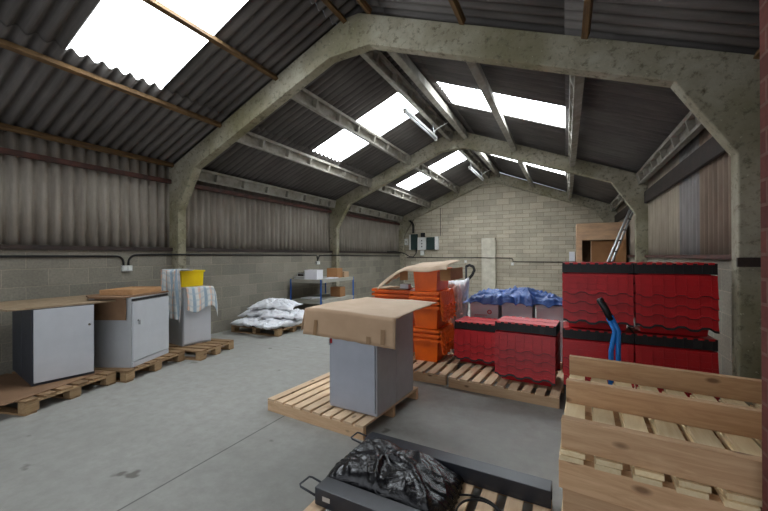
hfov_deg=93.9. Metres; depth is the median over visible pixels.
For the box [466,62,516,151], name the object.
roof purlin
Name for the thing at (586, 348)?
crate
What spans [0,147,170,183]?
trim
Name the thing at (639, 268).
crate
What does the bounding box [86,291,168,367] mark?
base cabinet
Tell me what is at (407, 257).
cable
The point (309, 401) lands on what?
pallet
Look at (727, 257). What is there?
trim
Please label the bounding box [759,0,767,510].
brick pier
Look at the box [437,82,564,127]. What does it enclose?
window
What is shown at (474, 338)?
crate
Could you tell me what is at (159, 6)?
roof purlin
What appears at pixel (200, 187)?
trim
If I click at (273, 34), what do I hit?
ceiling
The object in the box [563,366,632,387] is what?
crate
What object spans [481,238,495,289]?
pier
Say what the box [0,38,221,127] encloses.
roof purlin
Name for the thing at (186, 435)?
floor
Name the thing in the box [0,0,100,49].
ceiling
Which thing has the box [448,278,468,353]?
sack
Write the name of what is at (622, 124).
ceiling
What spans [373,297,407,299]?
crate
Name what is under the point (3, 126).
roof purlin
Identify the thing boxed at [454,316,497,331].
crate
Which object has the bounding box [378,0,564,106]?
ceiling
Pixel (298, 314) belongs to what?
sack
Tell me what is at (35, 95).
ceiling
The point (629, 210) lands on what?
ladder
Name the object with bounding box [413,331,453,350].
crate
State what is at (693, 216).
wall
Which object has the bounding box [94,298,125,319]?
cardboard sheet
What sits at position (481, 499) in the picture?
coiled cable
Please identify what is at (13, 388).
cardboard sheet
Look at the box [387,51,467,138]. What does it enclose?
roof purlin
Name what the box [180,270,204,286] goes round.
tub
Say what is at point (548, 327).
crate
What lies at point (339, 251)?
trim
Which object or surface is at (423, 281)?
crate
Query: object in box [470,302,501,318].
box
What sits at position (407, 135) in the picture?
ceiling
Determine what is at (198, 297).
towel
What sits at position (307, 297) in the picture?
board
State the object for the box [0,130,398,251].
wall
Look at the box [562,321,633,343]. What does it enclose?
crate
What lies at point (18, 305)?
panel
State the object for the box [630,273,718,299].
crate
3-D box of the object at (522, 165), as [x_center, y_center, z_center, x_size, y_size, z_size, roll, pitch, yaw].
[4.128,-2.506,10.524,0.143,0.240,4.718,0,0,27]
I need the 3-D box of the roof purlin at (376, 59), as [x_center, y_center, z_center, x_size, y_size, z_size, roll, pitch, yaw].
[0.623,-2.958,6.868,0.143,0.240,4.648,0,0,27]
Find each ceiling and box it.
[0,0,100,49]
[0,21,432,215]
[162,0,397,149]
[310,0,503,172]
[340,112,457,184]
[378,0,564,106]
[410,159,480,199]
[453,103,564,155]
[492,155,564,190]
[565,0,759,203]
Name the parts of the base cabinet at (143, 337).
chipboard panel, door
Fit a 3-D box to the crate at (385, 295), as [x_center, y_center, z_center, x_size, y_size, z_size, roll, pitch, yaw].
[0.182,0.687,5.222,0.606,0.300,0.406,0,0,27]
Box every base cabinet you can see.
[12,311,20,376]
[21,304,94,385]
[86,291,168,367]
[169,288,210,345]
[329,338,395,416]
[396,312,412,401]
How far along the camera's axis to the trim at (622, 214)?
10.08 m
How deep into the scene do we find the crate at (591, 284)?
3.45 m
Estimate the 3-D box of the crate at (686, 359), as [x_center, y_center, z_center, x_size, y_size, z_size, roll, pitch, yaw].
[2.692,0.970,3.390,0.599,0.270,0.497,0,0,27]
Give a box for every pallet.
[0,370,115,415]
[95,350,184,382]
[169,338,233,360]
[231,323,301,336]
[268,372,417,440]
[303,483,551,510]
[413,352,465,385]
[449,362,563,408]
[559,376,761,510]
[561,355,761,506]
[563,406,719,510]
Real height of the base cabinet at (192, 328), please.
0.878 m
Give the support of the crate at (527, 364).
on the crate at (544, 378)
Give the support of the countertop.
on the workbench
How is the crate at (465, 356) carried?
on the pallet at (512, 392)
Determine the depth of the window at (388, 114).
7.53 m
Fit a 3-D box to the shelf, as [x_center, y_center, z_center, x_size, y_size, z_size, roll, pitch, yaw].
[-1.551,1.082,9.266,0.860,0.018,1.454,0,0,27]
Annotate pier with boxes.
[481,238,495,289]
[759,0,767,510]
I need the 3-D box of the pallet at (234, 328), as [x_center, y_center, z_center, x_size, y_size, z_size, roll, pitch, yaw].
[-2.314,1.456,7.392,1.166,0.130,1.000,0,0,23]
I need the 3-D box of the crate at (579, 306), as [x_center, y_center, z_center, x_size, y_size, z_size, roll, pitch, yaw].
[2.155,0.494,3.662,0.599,0.270,0.497,0,0,27]
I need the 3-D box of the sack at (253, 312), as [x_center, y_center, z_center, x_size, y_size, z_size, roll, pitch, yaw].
[-2.467,1.160,7.413,0.886,0.212,0.584,0,0,15]
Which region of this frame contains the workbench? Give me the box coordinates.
[290,276,353,304]
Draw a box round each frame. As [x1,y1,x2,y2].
[169,13,761,405]
[330,131,647,286]
[399,172,616,283]
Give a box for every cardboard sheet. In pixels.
[0,370,103,405]
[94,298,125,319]
[373,286,414,289]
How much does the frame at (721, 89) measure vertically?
4.600 m
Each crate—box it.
[372,288,414,293]
[372,292,408,298]
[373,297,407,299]
[408,288,455,307]
[409,295,455,312]
[413,267,451,291]
[413,305,455,328]
[413,323,453,345]
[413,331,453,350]
[413,336,453,361]
[430,301,455,316]
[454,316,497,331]
[454,328,494,348]
[454,349,494,366]
[494,330,559,357]
[495,316,559,335]
[495,338,559,365]
[495,347,559,374]
[495,356,559,386]
[562,262,632,273]
[562,272,633,296]
[562,282,633,305]
[562,291,633,315]
[562,299,633,330]
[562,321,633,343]
[563,338,633,362]
[563,358,568,368]
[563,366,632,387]
[564,367,633,387]
[628,262,717,275]
[628,326,717,350]
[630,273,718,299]
[633,344,718,373]
[634,302,719,336]
[635,384,718,400]
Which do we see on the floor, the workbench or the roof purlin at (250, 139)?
the workbench
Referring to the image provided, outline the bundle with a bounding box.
[400,284,410,288]
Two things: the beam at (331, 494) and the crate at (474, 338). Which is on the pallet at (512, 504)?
the beam at (331, 494)
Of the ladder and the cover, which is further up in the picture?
the ladder
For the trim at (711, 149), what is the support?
attached to the wall at (693, 216)
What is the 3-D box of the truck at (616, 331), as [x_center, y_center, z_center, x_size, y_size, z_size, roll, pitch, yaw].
[1.807,0.915,2.852,0.209,1.161,0.110,0,0,27]
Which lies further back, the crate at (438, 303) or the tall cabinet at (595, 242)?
the tall cabinet at (595, 242)
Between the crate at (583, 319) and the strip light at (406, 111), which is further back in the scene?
the strip light at (406, 111)
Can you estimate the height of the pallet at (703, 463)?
0.139 m
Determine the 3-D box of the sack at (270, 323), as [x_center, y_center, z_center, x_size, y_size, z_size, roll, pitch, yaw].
[-2.057,1.308,7.017,0.542,0.189,0.886,0,0,39]
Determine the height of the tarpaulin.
0.264 m
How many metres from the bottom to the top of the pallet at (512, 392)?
0.118 m
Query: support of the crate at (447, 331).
on the crate at (418, 335)
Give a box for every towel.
[160,269,194,321]
[181,286,217,315]
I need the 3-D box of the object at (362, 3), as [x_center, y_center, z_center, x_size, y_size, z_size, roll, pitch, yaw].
[-1.266,-3.047,2.338,0.074,0.079,4.818,0,0,27]
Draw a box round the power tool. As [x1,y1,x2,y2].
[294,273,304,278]
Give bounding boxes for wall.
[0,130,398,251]
[0,249,399,374]
[405,184,603,296]
[617,128,731,375]
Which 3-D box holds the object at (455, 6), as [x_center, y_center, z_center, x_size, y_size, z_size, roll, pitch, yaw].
[-0.221,-2.573,1.808,0.074,0.079,4.818,0,0,27]
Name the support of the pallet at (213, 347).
on the floor
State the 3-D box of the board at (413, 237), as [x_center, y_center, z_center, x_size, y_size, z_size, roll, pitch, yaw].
[1.209,-0.553,14.754,0.330,0.640,0.128,0,0,27]
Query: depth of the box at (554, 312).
4.71 m
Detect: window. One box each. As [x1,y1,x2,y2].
[66,0,247,88]
[313,93,417,160]
[397,151,465,189]
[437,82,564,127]
[494,155,564,174]
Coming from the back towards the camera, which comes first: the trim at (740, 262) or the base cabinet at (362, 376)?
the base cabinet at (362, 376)
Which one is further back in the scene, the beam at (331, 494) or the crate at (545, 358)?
the crate at (545, 358)
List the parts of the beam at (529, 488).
carry handle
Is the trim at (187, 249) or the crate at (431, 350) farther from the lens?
the trim at (187, 249)
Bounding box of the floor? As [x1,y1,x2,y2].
[0,295,719,510]
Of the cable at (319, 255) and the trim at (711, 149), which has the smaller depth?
the trim at (711, 149)
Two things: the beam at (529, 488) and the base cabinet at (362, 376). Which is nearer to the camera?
the beam at (529, 488)
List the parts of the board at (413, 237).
panel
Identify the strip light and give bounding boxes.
[403,108,446,140]
[468,166,488,180]
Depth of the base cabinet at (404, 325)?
3.52 m
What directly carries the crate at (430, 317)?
on the crate at (447, 331)
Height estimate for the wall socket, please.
0.090 m
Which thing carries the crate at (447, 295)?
on the crate at (412, 297)
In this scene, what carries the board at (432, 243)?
attached to the wall at (536, 231)
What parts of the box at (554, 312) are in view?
lid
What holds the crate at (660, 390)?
on the pallet
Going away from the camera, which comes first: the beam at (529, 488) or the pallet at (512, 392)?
the beam at (529, 488)
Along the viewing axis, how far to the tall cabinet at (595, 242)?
9.53 m
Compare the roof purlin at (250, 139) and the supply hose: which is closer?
the roof purlin at (250, 139)
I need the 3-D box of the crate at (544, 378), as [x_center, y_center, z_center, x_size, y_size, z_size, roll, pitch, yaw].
[1.614,1.245,4.026,0.626,0.270,0.501,0,0,32]
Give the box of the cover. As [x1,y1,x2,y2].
[301,297,436,349]
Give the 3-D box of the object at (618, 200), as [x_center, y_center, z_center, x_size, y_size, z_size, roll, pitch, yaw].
[6.265,-1.537,9.442,0.143,0.240,4.718,0,0,27]
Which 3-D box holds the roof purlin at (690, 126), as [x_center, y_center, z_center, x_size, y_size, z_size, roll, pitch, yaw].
[4.076,-1.534,5.120,0.143,0.240,4.648,0,0,27]
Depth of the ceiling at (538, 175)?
11.50 m
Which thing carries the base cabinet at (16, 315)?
on the cardboard sheet at (13, 388)
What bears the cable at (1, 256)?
attached to the wall at (239, 282)
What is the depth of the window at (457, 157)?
11.26 m
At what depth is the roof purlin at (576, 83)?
4.93 m
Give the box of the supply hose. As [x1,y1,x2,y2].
[387,250,416,256]
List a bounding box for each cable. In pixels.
[0,255,124,265]
[127,254,316,264]
[317,255,391,260]
[407,257,562,262]
[455,494,500,510]
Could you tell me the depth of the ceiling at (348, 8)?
5.89 m
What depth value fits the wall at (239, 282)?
6.89 m
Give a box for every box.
[304,270,322,279]
[327,268,342,277]
[330,286,344,296]
[342,271,348,276]
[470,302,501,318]
[501,303,534,317]
[536,305,565,332]
[560,333,562,361]
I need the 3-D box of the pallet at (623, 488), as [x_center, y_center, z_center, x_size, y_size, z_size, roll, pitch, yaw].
[1.469,0.868,1.593,1.270,0.139,1.099,0,0,33]
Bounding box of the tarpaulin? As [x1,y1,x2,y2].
[462,286,562,307]
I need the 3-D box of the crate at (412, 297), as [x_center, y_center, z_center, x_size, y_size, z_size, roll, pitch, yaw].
[0.661,0.685,4.940,0.520,0.300,0.606,0,0,27]
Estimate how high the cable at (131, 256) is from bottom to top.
0.195 m
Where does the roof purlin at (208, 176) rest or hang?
attached to the frame at (721, 89)
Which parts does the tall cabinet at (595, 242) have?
panel, door post, post, panel, roof panel, panel, door post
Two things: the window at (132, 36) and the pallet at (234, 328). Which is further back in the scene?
the pallet at (234, 328)
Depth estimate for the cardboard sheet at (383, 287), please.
5.16 m
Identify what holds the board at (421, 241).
attached to the wall at (536, 231)
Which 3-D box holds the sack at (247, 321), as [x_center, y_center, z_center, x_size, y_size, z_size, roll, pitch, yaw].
[-2.600,1.313,7.292,0.543,0.182,0.866,0,0,21]
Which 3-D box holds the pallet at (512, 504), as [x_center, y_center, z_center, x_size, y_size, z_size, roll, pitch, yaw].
[0.262,1.443,2.008,1.200,0.118,0.938,0,0,27]
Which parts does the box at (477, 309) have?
lid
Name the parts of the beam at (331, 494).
carry handle, rating plate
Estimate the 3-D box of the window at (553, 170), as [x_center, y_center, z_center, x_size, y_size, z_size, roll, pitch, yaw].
[4.025,-2.643,9.985,2.223,0.972,1.065,0,0,27]
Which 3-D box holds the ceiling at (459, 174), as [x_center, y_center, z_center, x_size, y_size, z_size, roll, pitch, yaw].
[2.271,-2.606,12.983,2.223,0.973,2.740,0,0,27]
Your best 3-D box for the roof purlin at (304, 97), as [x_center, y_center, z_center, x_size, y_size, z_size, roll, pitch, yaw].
[-0.379,-2.491,7.376,0.143,0.240,4.648,0,0,27]
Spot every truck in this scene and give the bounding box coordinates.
[465,264,475,279]
[596,297,620,384]
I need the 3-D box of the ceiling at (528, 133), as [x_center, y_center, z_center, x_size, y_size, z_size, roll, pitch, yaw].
[3.089,-2.631,8.136,2.223,0.972,3.130,0,0,27]
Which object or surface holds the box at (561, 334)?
on the pallet
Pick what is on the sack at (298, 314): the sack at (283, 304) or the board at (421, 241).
the sack at (283, 304)
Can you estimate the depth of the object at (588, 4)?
3.13 m
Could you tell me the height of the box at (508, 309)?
0.365 m
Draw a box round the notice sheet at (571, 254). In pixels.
[569,252,574,260]
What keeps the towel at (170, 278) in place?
hanging from the tub
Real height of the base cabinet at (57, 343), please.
0.805 m
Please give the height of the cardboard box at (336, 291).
0.246 m
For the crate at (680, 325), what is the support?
on the crate at (708, 343)
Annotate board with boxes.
[301,296,319,299]
[409,234,417,249]
[417,233,426,254]
[426,236,438,249]
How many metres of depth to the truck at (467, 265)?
6.48 m
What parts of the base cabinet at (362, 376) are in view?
door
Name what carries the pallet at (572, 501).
on the pallet
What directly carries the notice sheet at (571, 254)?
attached to the wall at (536, 231)
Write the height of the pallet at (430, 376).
0.118 m
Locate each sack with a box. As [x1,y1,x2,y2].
[230,316,265,326]
[238,308,274,316]
[247,298,302,310]
[252,317,302,329]
[260,308,303,319]
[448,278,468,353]
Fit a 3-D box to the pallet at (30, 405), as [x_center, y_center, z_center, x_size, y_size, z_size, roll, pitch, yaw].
[-3.876,1.452,3.961,1.205,0.140,0.915,0,0,12]
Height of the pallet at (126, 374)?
0.140 m
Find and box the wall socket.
[121,265,132,270]
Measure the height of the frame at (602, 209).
4.600 m
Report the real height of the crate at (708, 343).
0.276 m
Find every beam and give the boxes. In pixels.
[299,476,419,510]
[351,432,551,508]
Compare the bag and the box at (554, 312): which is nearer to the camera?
the bag
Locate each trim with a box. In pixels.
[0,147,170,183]
[0,244,172,250]
[186,248,332,252]
[194,185,331,212]
[339,251,400,253]
[346,213,399,224]
[615,205,631,221]
[644,137,725,202]
[645,255,731,259]
[736,258,760,266]
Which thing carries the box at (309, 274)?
on the workbench
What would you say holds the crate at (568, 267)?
on the crate at (591, 284)
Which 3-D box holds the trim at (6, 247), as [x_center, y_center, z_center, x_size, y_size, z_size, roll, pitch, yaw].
[-4.782,-0.103,4.125,0.038,0.060,4.800,0,0,27]
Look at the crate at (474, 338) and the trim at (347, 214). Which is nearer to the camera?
the crate at (474, 338)
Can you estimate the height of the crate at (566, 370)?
0.270 m
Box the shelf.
[292,294,350,301]
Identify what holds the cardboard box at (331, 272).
on the workbench
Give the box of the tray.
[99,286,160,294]
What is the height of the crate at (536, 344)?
0.270 m
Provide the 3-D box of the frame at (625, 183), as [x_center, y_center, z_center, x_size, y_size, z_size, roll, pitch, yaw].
[1.874,-0.794,8.931,7.740,4.600,0.150,0,0,27]
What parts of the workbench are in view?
leg, leg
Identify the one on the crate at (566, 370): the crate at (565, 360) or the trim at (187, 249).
the crate at (565, 360)
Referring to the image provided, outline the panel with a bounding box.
[0,294,115,311]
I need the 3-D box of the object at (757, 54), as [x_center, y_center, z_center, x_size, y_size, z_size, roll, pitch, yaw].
[1.916,-1.603,0.727,0.074,0.079,4.818,0,0,27]
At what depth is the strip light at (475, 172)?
11.31 m
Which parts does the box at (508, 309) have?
lid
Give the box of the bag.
[326,436,463,510]
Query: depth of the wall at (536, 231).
13.15 m
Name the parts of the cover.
panel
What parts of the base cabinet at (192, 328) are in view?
door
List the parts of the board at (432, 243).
panel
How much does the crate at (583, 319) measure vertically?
0.270 m
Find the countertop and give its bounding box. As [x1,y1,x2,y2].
[292,276,345,280]
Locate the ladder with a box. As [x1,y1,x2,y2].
[606,208,632,261]
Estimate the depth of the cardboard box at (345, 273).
9.58 m
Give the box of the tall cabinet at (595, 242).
[576,222,625,261]
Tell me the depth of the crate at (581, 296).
3.46 m

